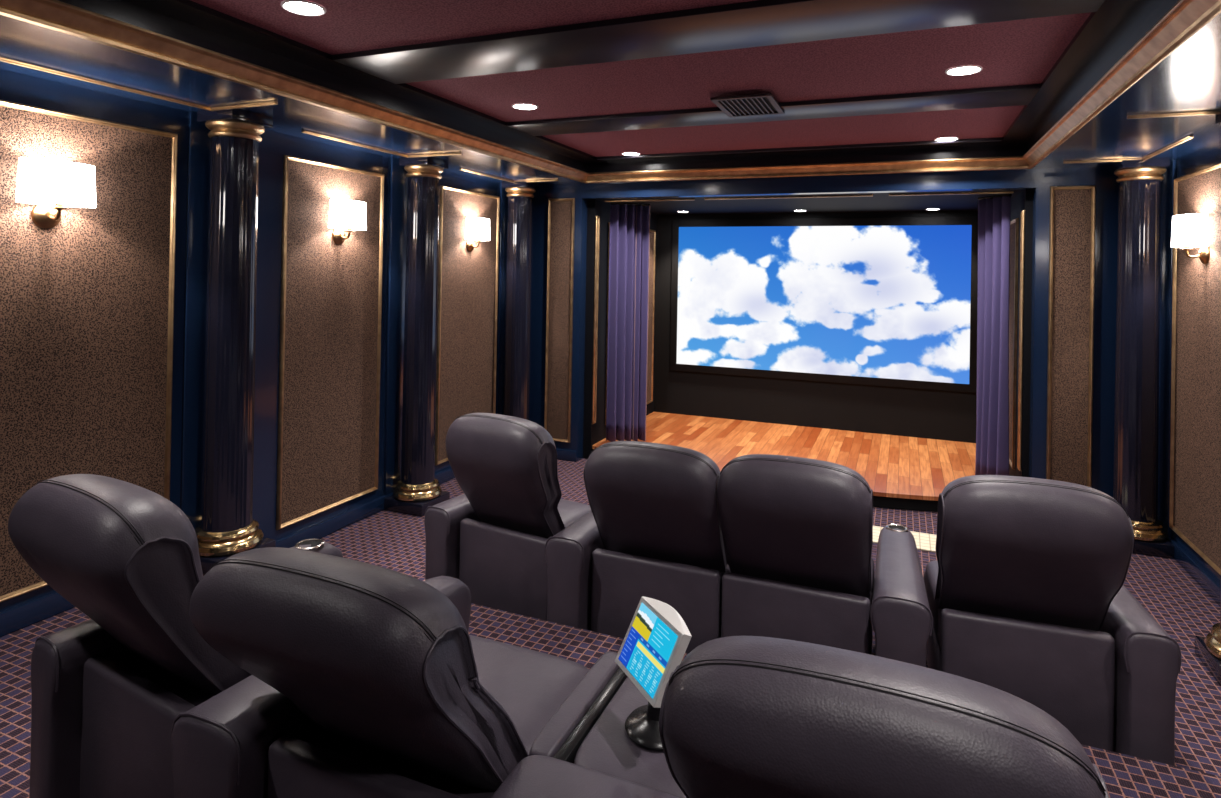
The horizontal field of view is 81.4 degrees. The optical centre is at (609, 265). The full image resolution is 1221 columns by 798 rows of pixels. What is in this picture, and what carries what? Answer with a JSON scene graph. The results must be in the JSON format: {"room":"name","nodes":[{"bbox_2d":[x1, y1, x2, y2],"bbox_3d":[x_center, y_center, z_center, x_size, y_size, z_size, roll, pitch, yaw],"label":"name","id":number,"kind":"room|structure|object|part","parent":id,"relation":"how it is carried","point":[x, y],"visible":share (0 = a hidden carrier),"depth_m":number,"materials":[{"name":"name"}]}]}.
{"room":"home theater","nodes":[
{"label":"home theater","id":0,"kind":"room"},
{"bbox_2d":[0,69,499,611],"bbox_3d":[-2.383,0.267,3.340,0.120,2.900,7.354,1,0,23],"label":"wall","id":1,"kind":"structure","parent":0,"point":[16,87],"depth_m":4.11,"materials":[{"name":"blue paint"}]},
{"bbox_2d":[0,591,74,636],"bbox_3d":[-2.919,1.459,1.901,0.026,0.100,4.315,1,0,23],"label":"baseboard","id":2,"kind":"structure","parent":1,"relation":"attached to","point":[15,618],"depth_m":3.01,"materials":[{"name":"blue paint"}]},
{"bbox_2d":[0,100,177,602],"bbox_3d":[-2.427,0.356,3.049,0.024,2.058,1.165,1,0,23],"label":"wall panel","id":3,"kind":"object","parent":1,"relation":"attached to","point":[87,299],"visible":0.78,"depth_m":3.21,"materials":[{"name":"fabric"}]},
{"bbox_2d":[15,157,95,228],"bbox_3d":[-2.348,-0.299,3.023,0.154,0.281,0.300,1,0,23],"label":"wall sconce","id":4,"kind":"object","parent":3,"relation":"attached to","point":[52,185],"visible":1,"depth_m":2.98,"materials":[{"name":"white fabric"}]},
{"bbox_3d":[-2.367,-0.218,3.029,0.081,0.053,0.015,1,0,23],"label":"arm","id":5,"kind":"part","parent":4,"relation":"part of","materials":[{"name":"gold metal"}]},
{"bbox_2d":[180,112,210,529],"bbox_3d":[-2.106,0.467,3.832,0.022,2.516,0.400,1,0,23],"label":"trim","id":6,"kind":"structure","parent":1,"relation":"attached to","point":[199,142],"depth_m":3.69,"materials":[{"name":"blue paint"}]},
{"bbox_2d":[276,155,383,529],"bbox_3d":[-1.780,0.460,4.614,0.024,2.225,0.865,1,0,23],"label":"wall panel","id":7,"kind":"object","parent":1,"relation":"attached to","point":[330,361],"visible":1,"depth_m":4.55,"materials":[{"name":"fabric"}]},
{"bbox_2d":[328,199,365,243],"bbox_3d":[-1.694,-0.277,4.602,0.154,0.281,0.300,1,0,23],"label":"wall sconce","id":8,"kind":"object","parent":7,"relation":"attached to","point":[350,215],"visible":1,"depth_m":4.53,"materials":[{"name":"white fabric"}]},
{"bbox_3d":[-1.692,-0.328,4.602,0.150,0.180,0.300,1,0,23],"label":"lamp shade","id":9,"kind":"part","parent":8,"relation":"part of","materials":[{"name":"white fabric"}]},
{"bbox_2d":[276,467,454,547],"bbox_3d":[-1.515,1.695,5.297,0.026,0.100,3.039,1,0,23],"label":"baseboard","id":10,"kind":"structure","parent":1,"relation":"attached to","point":[331,525],"depth_m":4.68,"materials":[{"name":"blue paint"}]},
{"bbox_2d":[384,158,407,494],"bbox_3d":[-1.508,0.487,5.273,0.022,2.516,0.400,1,0,23],"label":"trim","id":11,"kind":"structure","parent":1,"relation":"attached to","point":[398,179],"depth_m":5.15,"materials":[{"name":"blue paint"}]},
{"bbox_2d":[435,185,499,464],"bbox_3d":[-1.188,0.480,6.044,0.024,2.225,0.870,1,0,23],"label":"wall panel","id":12,"kind":"object","parent":1,"relation":"attached to","point":[467,281],"visible":0.74,"depth_m":5.97,"materials":[{"name":"fabric"}]},
{"bbox_2d":[465,217,489,251],"bbox_3d":[-1.112,-0.258,6.007,0.154,0.281,0.300,1,0,23],"label":"wall sconce","id":13,"kind":"object","parent":12,"relation":"attached to","point":[478,229],"visible":1,"depth_m":5.92,"materials":[{"name":"white fabric"}]},
{"bbox_3d":[-1.110,-0.309,6.006,0.150,0.180,0.300,1,0,23],"label":"lamp shade","id":14,"kind":"part","parent":13,"relation":"part of","materials":[{"name":"white fabric"}]},
{"bbox_2d":[496,183,507,414],"bbox_3d":[-0.965,0.505,6.585,0.022,2.516,0.250,1,0,23],"label":"trim","id":15,"kind":"structure","parent":1,"relation":"attached to","point":[503,207],"depth_m":6.50,"materials":[{"name":"blue paint"}]},
{"bbox_2d":[0,575,1220,797],"bbox_3d":[-0.612,1.639,0.943,5.026,0.189,4.315,1,0,23],"label":"floor","id":16,"kind":"structure","parent":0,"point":[1125,776],"depth_m":2.52,"materials":[{"name":"carpet"}]},
{"bbox_2d":[8,474,342,797],"bbox_3d":[-1.079,1.038,2.113,0.634,0.971,1.008,1,0,31],"label":"recliner","id":17,"kind":"object","parent":16,"relation":"on","point":[108,689],"visible":0.7,"depth_m":1.75,"materials":[{"name":"grey leather"}]},
{"bbox_3d":[-1.246,0.883,1.906,0.549,0.669,0.477,1,0,31],"label":"backrest","id":18,"kind":"part","parent":17,"relation":"part of","materials":[{"name":"grey leather"}]},
{"bbox_3d":[-1.190,1.280,1.793,0.492,0.460,0.055,1,0,31],"label":"panel","id":19,"kind":"part","parent":17,"relation":"part of","materials":[{"name":"grey leather"}]},
{"bbox_2d":[195,109,275,574],"bbox_3d":[-1.967,0.374,3.695,0.344,2.326,0.344,1,0,20],"label":"column","id":20,"kind":"structure","parent":16,"relation":"on","point":[227,529],"depth_m":3.60,"materials":[{"name":"black paint"}]},
{"bbox_2d":[171,547,588,797],"bbox_3d":[-0.478,1.075,1.839,0.747,0.916,1.002,1,0,23],"label":"recliner","id":21,"kind":"object","parent":16,"relation":"on","point":[366,680],"visible":0.94,"depth_m":1.46,"materials":[{"name":"grey leather"}]},
{"bbox_3d":[-0.714,1.264,1.973,0.207,0.530,0.930,1,0,23],"label":"armrest","id":22,"kind":"part","parent":21,"relation":"part of","materials":[{"name":"grey leather"}]},
{"bbox_3d":[-0.508,1.290,1.489,0.532,0.460,0.055,1,0,23],"label":"panel","id":23,"kind":"part","parent":21,"relation":"part of","materials":[{"name":"grey leather"}]},
{"bbox_3d":[-0.361,1.177,1.841,0.528,0.195,0.535,1,0,23],"label":"seat","id":24,"kind":"part","parent":21,"relation":"part of","materials":[{"name":"grey leather"}]},
{"bbox_2d":[491,651,685,797],"bbox_3d":[0.040,1.283,1.557,0.393,0.494,0.680,1,0,23],"label":"console","id":25,"kind":"object","parent":16,"relation":"on","point":[585,750],"visible":0.69,"depth_m":1.52,"materials":[{"name":"grey leather"}]},
{"bbox_3d":[-0.041,1.073,1.353,0.393,0.079,0.235,1,0,23],"label":"lid","id":26,"kind":"part","parent":25,"relation":"part of","materials":[{"name":"grey leather"}]},
{"bbox_2d":[615,596,691,750],"bbox_3d":[0.110,0.909,1.599,0.148,0.266,0.191,1,0,-25],"label":"panel","id":27,"kind":"object","parent":25,"relation":"on","point":[657,638],"visible":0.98,"depth_m":1.57,"materials":[{"name":"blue plastic"}]},
{"bbox_2d":[659,636,1109,797],"bbox_3d":[0.569,1.081,1.354,0.760,0.936,0.876,1,0,23],"label":"recliner","id":28,"kind":"object","parent":16,"relation":"on","point":[740,716],"visible":1,"depth_m":1.02,"materials":[{"name":"grey leather"}]},
{"bbox_2d":[0,13,1220,184],"bbox_3d":[0.016,-0.911,2.362,5.026,0.300,7.354,1,0,23],"label":"ceiling","id":29,"kind":"structure","parent":0,"point":[1188,79],"depth_m":3.31,"materials":[{"name":"blue paint"}]},
{"bbox_2d":[0,56,277,110],"bbox_3d":[-2.035,-0.789,2.900,0.450,0.018,1.280,1,0,23],"label":"trim","id":30,"kind":"structure","parent":29,"relation":"attached to","point":[3,59],"depth_m":3.18,"materials":[{"name":"gold metal"}]},
{"bbox_2d":[301,130,461,157],"bbox_3d":[-1.388,-0.768,4.461,0.450,0.018,0.960,1,0,23],"label":"trim","id":31,"kind":"structure","parent":29,"relation":"attached to","point":[302,131],"depth_m":4.66,"materials":[{"name":"gold metal"}]},
{"bbox_2d":[459,168,557,182],"bbox_3d":[-0.806,-0.749,5.865,0.450,0.018,0.840,1,0,23],"label":"trim","id":32,"kind":"structure","parent":29,"relation":"attached to","point":[461,169],"depth_m":6.12,"materials":[{"name":"gold metal"}]},
{"bbox_2d":[1063,135,1193,163],"bbox_3d":[3.069,-0.688,4.259,0.450,0.017,0.840,1,0,23],"label":"trim","id":33,"kind":"structure","parent":29,"relation":"attached to","point":[1188,137],"depth_m":4.47,"materials":[{"name":"gold metal"}]},
{"bbox_2d":[1127,110,1220,118],"bbox_3d":[2.488,-0.707,2.854,0.450,0.017,0.960,1,0,23],"label":"trim","id":34,"kind":"structure","parent":29,"relation":"attached to","point":[1213,112],"depth_m":3.29,"materials":[{"name":"gold metal"}]},
{"bbox_2d":[583,200,656,458],"bbox_3d":[0.146,0.488,7.361,0.100,2.600,1.776,1,0,23],"label":"wall","id":35,"kind":"structure","parent":0,"point":[594,433],"depth_m":6.64,"materials":[{"name":"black paint"}]},
{"bbox_2d":[591,216,599,423],"bbox_3d":[-0.123,0.500,6.555,0.020,1.915,0.070,1,0,23],"label":"wall panel","id":36,"kind":"object","parent":35,"relation":"attached to","point":[597,218],"visible":1,"depth_m":6.53,"materials":[{"name":"fabric"}]},
{"bbox_2d":[605,222,655,424],"bbox_3d":[0.245,0.565,7.447,0.020,1.950,1.360,1,0,23],"label":"wall panel","id":37,"kind":"object","parent":35,"relation":"attached to","point":[652,232],"visible":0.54,"depth_m":7.98,"materials":[{"name":"fabric"}]},
{"bbox_2d":[605,198,694,201],"bbox_3d":[0.358,-0.592,6.447,0.860,0.014,0.030,1,0,23],"label":"trim","id":38,"kind":"structure","parent":35,"relation":"attached to","point":[691,198],"depth_m":6.43,"materials":[{"name":"gold metal"}]},
{"bbox_2d":[191,0,1091,156],"bbox_3d":[0.091,-0.998,2.541,3.446,0.120,6.740,1,0,23],"label":"ceiling","id":39,"kind":"structure","parent":0,"point":[1023,51],"depth_m":3.35,"materials":[{"name":"red fabric"}]},
{"bbox_2d":[281,0,325,15],"bbox_3d":[-1.134,-0.956,2.637,0.156,0.007,0.156,1,0,23],"label":"recessed light","id":40,"kind":"object","parent":39,"relation":"in","point":[301,7],"visible":1,"depth_m":2.63,"materials":[{"name":"white glass"}]},
{"bbox_2d":[512,103,537,109],"bbox_3d":[-0.495,-0.935,4.180,0.156,0.007,0.156,1,0,23],"label":"recessed light","id":41,"kind":"object","parent":39,"relation":"in","point":[521,106],"visible":1,"depth_m":4.17,"materials":[{"name":"white glass"}]},
{"bbox_2d":[621,152,639,155],"bbox_3d":[0.178,-0.913,5.806,0.156,0.007,0.156,1,0,23],"label":"recessed light","id":42,"kind":"object","parent":39,"relation":"in","point":[623,153],"visible":1,"depth_m":5.79,"materials":[{"name":"white"}]},
{"bbox_2d":[332,0,1104,83],"bbox_3d":[0.220,-0.927,2.855,3.026,0.034,0.440,1,0,23],"label":"ceiling beam","id":43,"kind":"structure","parent":39,"relation":"attached to","point":[758,23],"depth_m":2.77,"materials":[{"name":"black paint"}]},
{"bbox_2d":[710,93,784,117],"bbox_3d":[0.776,-0.886,3.945,0.324,0.013,0.460,1,0,23],"label":"ceiling vent","id":44,"kind":"object","parent":39,"relation":"in","point":[754,104],"visible":1,"depth_m":3.92,"materials":[{"name":"brown metal"}]},
{"bbox_2d":[507,84,1039,135],"bbox_3d":[0.796,-0.908,4.245,3.026,0.034,0.370,1,0,23],"label":"ceiling beam","id":45,"kind":"structure","parent":39,"relation":"attached to","point":[1017,95],"depth_m":4.08,"materials":[{"name":"black paint"}]},
{"bbox_2d":[596,137,1001,159],"bbox_3d":[1.295,-0.893,5.451,3.026,0.030,0.040,1,0,23],"label":"trim","id":46,"kind":"structure","parent":39,"relation":"attached to","point":[997,138],"depth_m":5.35,"materials":[{"name":"black paint"}]},
{"bbox_2d":[934,137,958,140],"bbox_3d":[2.347,-0.879,4.939,0.156,0.007,0.156,1,0,23],"label":"recessed light","id":47,"kind":"object","parent":39,"relation":"in","point":[940,138],"visible":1,"depth_m":4.92,"materials":[{"name":"white"}]},
{"bbox_2d":[945,65,982,75],"bbox_3d":[1.639,-0.901,3.284,0.156,0.007,0.156,1,0,23],"label":"recessed light","id":48,"kind":"object","parent":39,"relation":"in","point":[965,69],"visible":1,"depth_m":3.28,"materials":[{"name":"white glass"}]},
{"bbox_2d":[321,458,1220,775],"bbox_3d":[0.358,1.827,3.291,5.226,0.120,9.600,1,0,23],"label":"floor","id":49,"kind":"structure","parent":0,"point":[395,541],"depth_m":4.07,"materials":[{"name":"carpet"}]},
{"bbox_2d":[384,157,449,516],"bbox_3d":[-1.366,0.488,5.149,0.344,2.512,0.344,1,0,23],"label":"column","id":50,"kind":"structure","parent":49,"relation":"on","point":[418,488],"depth_m":5.05,"materials":[{"name":"black paint"}]},
{"bbox_2d":[424,413,590,620],"bbox_3d":[-0.397,1.223,3.724,0.730,1.026,1.009,1,0,31],"label":"recliner","id":51,"kind":"object","parent":49,"relation":"on","point":[491,537],"visible":0.87,"depth_m":3.35,"materials":[{"name":"grey leather"}]},
{"bbox_3d":[-0.623,1.468,3.898,0.163,0.530,0.930,1,0,31],"label":"armrest","id":52,"kind":"part","parent":51,"relation":"part of","materials":[{"name":"grey leather"}]},
{"bbox_3d":[-0.496,1.492,3.397,0.552,0.460,0.055,1,0,31],"label":"panel","id":53,"kind":"part","parent":51,"relation":"part of","materials":[{"name":"grey leather"}]},
{"bbox_3d":[-0.467,1.069,3.460,0.549,0.724,0.476,1,0,31],"label":"backrest","id":54,"kind":"part","parent":51,"relation":"part of","materials":[{"name":"grey leather"}]},
{"bbox_3d":[-0.353,1.379,3.755,0.428,0.195,0.535,1,0,31],"label":"seat","id":55,"kind":"part","parent":51,"relation":"part of","materials":[{"name":"grey leather"}]},
{"bbox_2d":[502,181,538,419],"bbox_3d":[-0.824,0.506,6.418,0.344,2.512,0.344,1,0,23],"label":"column","id":56,"kind":"structure","parent":49,"relation":"on","point":[516,398],"depth_m":6.32,"materials":[{"name":"black paint"}]},
{"bbox_2d":[545,441,730,652],"bbox_3d":[0.232,1.253,3.412,0.779,0.984,1.007,1,0,23],"label":"recliner","id":57,"kind":"object","parent":49,"relation":"on","point":[652,527],"visible":0.84,"depth_m":3.02,"materials":[{"name":"grey leather"}]},
{"bbox_3d":[-0.027,1.476,3.558,0.189,0.530,0.930,1,0,23],"label":"armrest","id":58,"kind":"part","parent":57,"relation":"part of","materials":[{"name":"grey leather"}]},
{"bbox_3d":[0.192,1.502,3.069,0.577,0.460,0.055,1,0,23],"label":"panel","id":59,"kind":"part","parent":57,"relation":"part of","materials":[{"name":"grey leather"}]},
{"bbox_3d":[0.224,1.100,3.130,0.578,0.684,0.476,1,0,23],"label":"backrest","id":60,"kind":"part","parent":57,"relation":"part of","materials":[{"name":"grey leather"}]},
{"bbox_3d":[0.311,1.601,3.360,0.561,0.270,0.575,1,0,23],"label":"frame","id":61,"kind":"part","parent":57,"relation":"part of","materials":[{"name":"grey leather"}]},
{"bbox_2d":[592,412,975,511],"bbox_3d":[1.697,1.749,6.519,3.440,0.122,2.108,1,0,23],"label":"stage","id":62,"kind":"object","parent":49,"relation":"on","point":[902,472],"visible":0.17,"depth_m":6.55,"materials":[{"name":"brown wood"}]},
{"bbox_2d":[717,454,932,666],"bbox_3d":[0.964,1.259,3.109,0.796,0.994,1.007,1,0,23],"label":"recliner","id":63,"kind":"object","parent":49,"relation":"on","point":[797,532],"visible":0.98,"depth_m":2.76,"materials":[{"name":"grey leather"}]},
{"bbox_3d":[0.767,1.103,2.905,0.578,0.694,0.476,1,0,23],"label":"backrest","id":64,"kind":"part","parent":63,"relation":"part of","materials":[{"name":"grey leather"}]},
{"bbox_3d":[0.735,1.511,2.844,0.577,0.460,0.055,1,0,23],"label":"panel","id":65,"kind":"part","parent":63,"relation":"part of","materials":[{"name":"grey leather"}]},
{"bbox_3d":[0.854,1.610,3.134,0.561,0.270,0.575,1,0,23],"label":"frame","id":66,"kind":"part","parent":63,"relation":"part of","materials":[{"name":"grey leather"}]},
{"bbox_3d":[0.883,1.398,3.196,0.573,0.195,0.535,1,0,23],"label":"seat","id":67,"kind":"part","parent":63,"relation":"part of","materials":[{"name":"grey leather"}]},
{"bbox_3d":[1.244,1.496,3.031,0.205,0.530,0.930,1,0,23],"label":"armrest","id":68,"kind":"part","parent":63,"relation":"part of","materials":[{"name":"grey leather"}]},
{"bbox_2d":[873,526,936,551],"bbox_3d":[1.946,1.797,4.674,0.500,0.010,0.310,1,0,23],"label":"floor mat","id":69,"kind":"object","parent":49,"relation":"on","point":[924,541],"visible":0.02,"depth_m":4.65,"materials":[{"name":"beige fabric"}]},
{"bbox_2d":[923,475,1180,765],"bbox_3d":[1.680,1.265,2.870,0.739,1.006,1.010,1,0,18],"label":"recliner","id":70,"kind":"object","parent":49,"relation":"on","point":[1028,598],"visible":0.98,"depth_m":2.50,"materials":[{"name":"grey leather"}]},
{"bbox_3d":[1.625,1.410,2.940,0.548,0.195,0.535,1,0,18],"label":"seat","id":71,"kind":"part","parent":70,"relation":"part of","materials":[{"name":"grey leather"}]},
{"bbox_3d":[1.601,1.622,2.877,0.536,0.270,0.575,1,0,18],"label":"frame","id":72,"kind":"part","parent":70,"relation":"part of","materials":[{"name":"grey leather"}]},
{"bbox_3d":[1.506,1.523,2.578,0.552,0.460,0.055,1,0,18],"label":"panel","id":73,"kind":"part","parent":70,"relation":"part of","materials":[{"name":"grey leather"}]},
{"bbox_3d":[1.533,1.111,2.641,0.579,0.704,0.476,1,0,18],"label":"backrest","id":74,"kind":"part","parent":70,"relation":"part of","materials":[{"name":"grey leather"}]},
{"bbox_3d":[1.962,1.508,2.817,0.155,0.530,0.930,1,0,18],"label":"armrest","id":75,"kind":"part","parent":70,"relation":"part of","materials":[{"name":"grey leather"}]},
{"bbox_2d":[1112,157,1173,558],"bbox_3d":[3.454,0.573,4.645,0.344,2.512,0.344,1,0,23],"label":"column","id":76,"kind":"structure","parent":49,"relation":"on","point":[1136,414],"depth_m":4.55,"materials":[{"name":"black paint"}]},
{"bbox_2d":[1194,112,1220,685],"bbox_3d":[2.845,0.552,3.111,0.344,2.512,0.344,1,0,23],"label":"column","id":77,"kind":"structure","parent":49,"relation":"on","point":[1208,648],"depth_m":3.16,"materials":[{"name":"black paint"}]},
{"bbox_2d":[595,190,1023,214],"bbox_3d":[1.804,-0.622,6.689,3.646,0.100,1.776,1,0,23],"label":"ceiling","id":78,"kind":"structure","parent":0,"point":[879,202],"depth_m":6.59,"materials":[{"name":"black paint"}]},
{"bbox_2d":[606,202,649,441],"bbox_3d":[0.180,0.529,6.720,0.384,2.246,0.156,1,0,-16],"label":"curtain","id":79,"kind":"object","parent":78,"relation":"hanging from","point":[629,244],"visible":0.98,"depth_m":6.71,"materials":[{"name":"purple fabric"}]},
{"bbox_2d":[975,193,1011,475],"bbox_3d":[2.991,0.572,5.558,0.158,2.246,0.322,1,0,-14],"label":"curtain","id":80,"kind":"object","parent":78,"relation":"hanging from","point":[992,427],"visible":0.91,"depth_m":5.48,"materials":[{"name":"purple fabric"}]},
{"bbox_2d":[654,210,977,442],"bbox_3d":[2.143,0.525,7.549,3.646,2.600,0.100,1,0,23],"label":"wall","id":81,"kind":"structure","parent":0,"point":[899,411],"depth_m":7.53,"materials":[{"name":"black paint"}]},
{"bbox_2d":[670,217,977,392],"bbox_3d":[2.147,0.357,7.477,3.120,1.706,0.030,1,0,23],"label":"projection screen","id":82,"kind":"object","parent":81,"relation":"attached to","point":[891,302],"visible":1,"depth_m":7.40,"materials":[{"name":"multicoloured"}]},
{"bbox_2d":[529,167,1118,497],"bbox_3d":[1.424,0.351,5.807,5.266,2.900,0.120,1,0,23],"label":"wall","id":83,"kind":"structure","parent":0,"point":[1040,181],"depth_m":5.22,"materials":[{"name":"blue paint"}]},
{"bbox_2d":[544,198,574,442],"bbox_3d":[-0.460,0.496,6.508,0.265,2.225,0.024,1,0,23],"label":"wall panel","id":84,"kind":"object","parent":83,"relation":"attached to","point":[561,211],"visible":0.86,"depth_m":6.51,"materials":[{"name":"fabric"}]},
{"bbox_2d":[556,448,576,461],"bbox_3d":[-0.611,1.719,6.552,0.685,0.100,0.026,1,0,23],"label":"baseboard","id":85,"kind":"structure","parent":83,"relation":"attached to","point":[562,454],"depth_m":6.45,"materials":[{"name":"blue paint"}]},
{"bbox_2d":[0,0,1220,182],"bbox_3d":[0.087,-0.790,2.540,3.470,0.086,6.764,1,0,23],"label":"trim","id":86,"kind":"structure","parent":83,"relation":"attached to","point":[1185,18],"depth_m":3.21,"materials":[{"name":"gold metal"}]},
{"bbox_2d":[58,0,1178,172],"bbox_3d":[0.089,-0.868,2.541,3.446,0.097,6.740,1,0,23],"label":"trim","id":87,"kind":"structure","parent":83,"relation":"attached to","point":[120,10],"depth_m":3.90,"materials":[{"name":"black paint"}]},
{"bbox_2d":[123,0,1163,163],"bbox_3d":[0.090,-0.927,2.541,3.446,0.022,6.740,1,0,23],"label":"trim","id":88,"kind":"structure","parent":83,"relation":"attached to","point":[1105,30],"depth_m":3.28,"materials":[{"name":"black paint"}]},
{"bbox_2d":[704,194,872,199],"bbox_3d":[1.480,-0.575,5.982,1.390,0.014,0.030,1,0,23],"label":"trim","id":89,"kind":"structure","parent":83,"relation":"attached to","point":[868,195],"depth_m":5.95,"materials":[{"name":"gold metal"}]},
{"bbox_2d":[889,191,1013,195],"bbox_3d":[2.635,-0.557,5.503,0.870,0.014,0.030,1,0,23],"label":"trim","id":90,"kind":"structure","parent":83,"relation":"attached to","point":[1002,192],"depth_m":5.48,"materials":[{"name":"gold metal"}]},
{"bbox_2d":[1046,185,1095,487],"bbox_3d":[3.234,0.553,4.977,0.270,2.225,0.024,1,0,23],"label":"wall panel","id":91,"kind":"object","parent":83,"relation":"attached to","point":[1072,208],"visible":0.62,"depth_m":4.98,"materials":[{"name":"fabric"}]},
{"bbox_2d":[1009,189,1032,476],"bbox_3d":[3.421,0.539,6.003,0.100,2.600,1.776,1,0,23],"label":"wall","id":92,"kind":"structure","parent":0,"point":[1024,200],"depth_m":5.20,"materials":[{"name":"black paint"}]},
{"bbox_2d":[1009,218,1018,469],"bbox_3d":[3.410,0.614,6.135,0.020,1.950,1.360,1,0,23],"label":"wall panel","id":93,"kind":"object","parent":92,"relation":"attached to","point":[1014,224],"visible":0.38,"depth_m":5.65,"materials":[{"name":"fabric"}]},
{"bbox_2d":[1017,210,1024,470],"bbox_3d":[3.042,0.550,5.244,0.020,1.915,0.070,1,0,23],"label":"wall panel","id":94,"kind":"object","parent":92,"relation":"attached to","point":[1022,244],"visible":1,"depth_m":5.21,"materials":[{"name":"fabric"}]},
{"bbox_2d":[1172,141,1220,584],"bbox_3d":[2.370,0.341,1.370,0.120,2.900,7.354,1,0,23],"label":"wall","id":95,"kind":"structure","parent":0,"point":[1208,156],"depth_m":4.19,"materials":[{"name":"blue paint"}]},
{"bbox_2d":[1158,159,1176,536],"bbox_3d":[3.657,0.577,4.669,0.022,2.516,0.250,1,0,23],"label":"trim","id":96,"kind":"structure","parent":95,"relation":"attached to","point":[1167,184],"depth_m":4.63,"materials":[{"name":"blue paint"}]},
{"bbox_2d":[1167,536,1220,605],"bbox_3d":[3.103,1.767,3.383,0.026,0.100,3.039,1,0,23],"label":"baseboard","id":97,"kind":"structure","parent":95,"relation":"attached to","point":[1186,561],"depth_m":4.09,"materials":[{"name":"blue paint"}]},
{"bbox_2d":[1169,163,1220,574],"bbox_3d":[3.433,0.552,4.129,0.024,2.225,0.870,1,0,23],"label":"wall panel","id":98,"kind":"object","parent":95,"relation":"attached to","point":[1195,437],"visible":1,"depth_m":4.15,"materials":[{"name":"fabric"}]},
{"bbox_2d":[1171,214,1209,263],"bbox_3d":[3.353,-0.149,4.101,0.154,0.281,0.300,1,0,23],"label":"wall sconce","id":99,"kind":"object","parent":98,"relation":"attached to","point":[1188,230],"visible":1,"depth_m":4.02,"materials":[{"name":"white fabric"}]},
{"bbox_3d":[3.352,-0.199,4.102,0.150,0.180,0.300,1,0,23],"label":"lamp shade","id":100,"kind":"part","parent":99,"relation":"part of","materials":[{"name":"white fabric"}]},
{"bbox_3d":[3.368,-0.067,4.094,0.081,0.053,0.015,1,0,23],"label":"arm","id":101,"kind":"part","parent":99,"relation":"part of","materials":[{"name":"gold metal"}]}
]}

